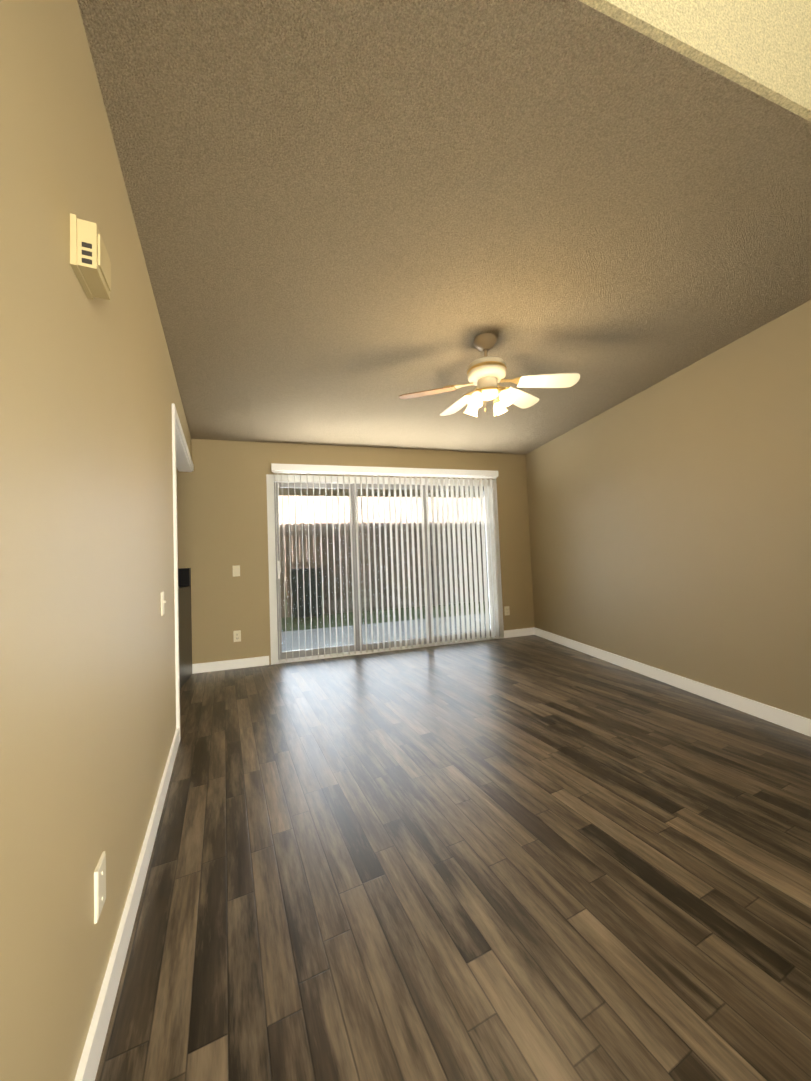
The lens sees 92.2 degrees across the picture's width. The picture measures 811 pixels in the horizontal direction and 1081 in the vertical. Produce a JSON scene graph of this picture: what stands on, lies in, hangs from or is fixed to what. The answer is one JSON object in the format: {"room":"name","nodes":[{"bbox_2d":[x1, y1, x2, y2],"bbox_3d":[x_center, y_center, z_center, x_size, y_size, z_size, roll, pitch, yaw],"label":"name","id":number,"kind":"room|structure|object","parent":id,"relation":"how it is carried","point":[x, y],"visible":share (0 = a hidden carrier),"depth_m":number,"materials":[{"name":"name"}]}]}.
{"room":"empty living room","nodes":[
{"label":"empty living room","id":0,"kind":"room"},
{"bbox_2d":[0,0,191,1080],"bbox_3d":[-0.928,-0.659,1.140,0.120,3.700,6.462,-1,-3,-25],"label":"wall","id":1,"kind":"structure","parent":0,"point":[89,393],"depth_m":0.81,"materials":[{"name":"paint"}]},
{"bbox_2d":[70,213,110,299],"bbox_3d":[-0.724,-0.646,0.903,0.050,0.112,0.120,-1,-3,-25],"label":"door chime","id":2,"kind":"object","parent":1,"relation":"attached to","point":[90,263],"visible":1,"depth_m":0.86,"materials":[{"name":"beige plastic"}]},
{"bbox_2d":[94,851,105,923],"bbox_3d":[-0.735,0.833,0.942,0.008,0.116,0.072,-1,-3,-25],"label":"electrical outlet plate","id":3,"kind":"object","parent":1,"relation":"attached to","point":[99,885],"visible":0.98,"depth_m":0.93,"materials":[{"name":"white plastic"}]},
{"bbox_2d":[74,728,178,1080],"bbox_3d":[-0.442,1.094,0.329,2.125,0.095,4.290,-2,-2,1],"label":"baseboard","id":4,"kind":"structure","parent":1,"relation":"attached to","point":[108,993],"depth_m":1.07,"materials":[{"name":"white wood"}]},
{"bbox_2d":[161,591,165,615],"bbox_3d":[-1.226,0.317,1.970,0.037,0.116,0.067,-2,-2,1],"label":"switch plate","id":5,"kind":"object","parent":1,"relation":"attached to","point":[162,603],"visible":1,"depth_m":1.94,"materials":[{"name":"white plastic"}]},
{"bbox_2d":[172,403,193,742],"bbox_3d":[-1.883,0.239,3.244,0.136,2.158,1.742,-1,-3,-25],"label":"door frame","id":6,"kind":"structure","parent":1,"relation":"attached to","point":[181,460],"depth_m":2.51,"materials":[{"name":"white wood"}]},
{"bbox_2d":[176,439,533,664],"bbox_3d":[-1.590,-0.498,4.357,7.790,3.700,0.120,-1,-3,-17],"label":"wall","id":7,"kind":"structure","parent":0,"point":[222,527],"depth_m":4.23,"materials":[{"name":"paint"}]},
{"bbox_2d":[192,656,268,673],"bbox_3d":[-3.345,1.346,3.636,3.716,0.095,1.273,-2,-2,1],"label":"baseboard","id":8,"kind":"structure","parent":7,"relation":"attached to","point":[264,660],"depth_m":4.10,"materials":[{"name":"white wood"}]},
{"bbox_2d":[233,565,239,576],"bbox_3d":[-1.810,0.326,4.176,0.070,0.116,0.030,-2,-2,1],"label":"switch plate","id":9,"kind":"object","parent":7,"relation":"attached to","point":[236,570],"visible":1,"depth_m":4.17,"materials":[{"name":"white plastic"}]},
{"bbox_2d":[233,630,240,641],"bbox_3d":[-1.787,1.016,4.144,0.072,0.116,0.010,-1,-3,-17],"label":"outlet","id":10,"kind":"object","parent":7,"relation":"attached to","point":[237,636],"visible":1,"depth_m":4.14,"materials":[{"name":"white plastic"}]},
{"bbox_2d":[266,474,501,664],"bbox_3d":[-0.158,0.275,4.754,2.846,2.078,0.129,-1,-3,-17],"label":"door frame","id":11,"kind":"structure","parent":7,"relation":"attached to","point":[274,579],"depth_m":4.58,"materials":[{"name":"white plastic"}]},
{"bbox_2d":[271,463,503,660],"bbox_3d":[-0.093,0.204,4.652,2.795,2.154,0.109,-1,-3,-17],"label":"vertical blinds","id":12,"kind":"object","parent":7,"relation":"attached to","point":[410,473],"visible":0.96,"depth_m":4.77,"materials":[{"name":"white plastic"}]},
{"bbox_2d":[504,606,509,614],"bbox_3d":[1.335,0.924,5.129,0.072,0.116,0.010,-1,-3,-17],"label":"outlet","id":13,"kind":"object","parent":7,"relation":"attached to","point":[506,610],"visible":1,"depth_m":5.12,"materials":[{"name":"beige plastic"}]},
{"bbox_2d":[502,627,537,637],"bbox_3d":[1.478,1.220,5.163,0.444,0.095,0.175,-2,-2,1],"label":"baseboard","id":14,"kind":"structure","parent":7,"relation":"attached to","point":[525,631],"depth_m":5.16,"materials":[{"name":"white wood"}]},
{"bbox_2d":[279,495,484,587],"bbox_3d":[-2.847,-1.253,19.283,20.800,6.650,7.800,-1,-3,-17],"label":"sky","id":15,"kind":"structure","parent":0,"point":[292,499],"depth_m":15.76,"materials":[{"name":"white"}]},
{"bbox_2d":[77,0,810,497],"bbox_3d":[-0.057,-1.946,1.603,16.000,1.360,13.520,-1,-3,-19],"label":"ceiling","id":16,"kind":"structure","parent":0,"point":[355,220],"depth_m":1.46,"materials":[{"name":"beige paint"}]},
{"bbox_2d":[399,333,579,416],"bbox_3d":[0.519,-0.990,2.615,1.129,0.507,0.682,-2,-2,1],"label":"ceiling fan","id":17,"kind":"object","parent":16,"relation":"hanging from","point":[486,373],"visible":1,"depth_m":2.40,"materials":[{"name":"metal"}]},
{"bbox_2d":[95,635,810,1080],"bbox_3d":[-0.970,1.286,2.098,12.000,0.100,8.814,-2,-2,1],"label":"floor","id":18,"kind":"structure","parent":0,"point":[531,857],"depth_m":1.32,"materials":[{"name":"brown wood"}]},
{"bbox_2d":[178,568,191,688],"bbox_3d":[-2.453,0.815,3.561,0.760,1.080,0.685,-1,-3,-17],"label":"stove","id":19,"kind":"object","parent":18,"relation":"on","point":[185,626],"depth_m":3.78,"materials":[{"name":"metal"}]},
{"bbox_2d":[525,300,810,718],"bbox_3d":[2.398,-0.763,1.764,0.120,3.700,7.269,-2,-2,-11],"label":"wall","id":20,"kind":"structure","parent":0,"point":[670,524],"depth_m":2.86,"materials":[{"name":"paint"}]},
{"bbox_2d":[538,629,810,736],"bbox_3d":[2.403,1.038,1.676,1.528,0.095,7.113,-2,-2,1],"label":"baseboard","id":21,"kind":"structure","parent":20,"relation":"attached to","point":[800,724],"depth_m":2.87,"materials":[{"name":"white wood"}]},
{"label":"outside","id":22,"kind":"structure","parent":0,"visible":0},
{"bbox_2d":[281,584,488,631],"bbox_3d":[-2.989,1.961,13.345,20.000,0.250,13.900,-1,-3,-17],"label":"lawn","id":23,"kind":"structure","parent":22,"point":[306,624],"depth_m":7.66,"materials":[{"name":"green plant"}]},
{"bbox_2d":[280,521,488,617],"bbox_3d":[-0.465,0.559,8.731,12.110,1.965,0.148,-1,-3,-17],"label":"fence","id":24,"kind":"object","parent":23,"relation":"on","point":[290,544],"depth_m":8.67,"materials":[{"name":"brown wood"}]},
{"bbox_2d":[282,613,489,651],"bbox_3d":[-0.598,1.541,5.723,20.000,0.265,2.100,-1,-3,-17],"label":"patio","id":25,"kind":"structure","parent":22,"point":[308,643],"depth_m":5.95,"materials":[{"name":"concrete"}]},
{"bbox_2d":[289,568,323,617],"bbox_3d":[-1.977,1.052,7.782,0.630,0.990,0.739,-1,-3,-17],"label":"trash bin","id":26,"kind":"object","parent":25,"relation":"on","point":[305,588],"depth_m":7.48,"materials":[{"name":"plastic"}]}
]}

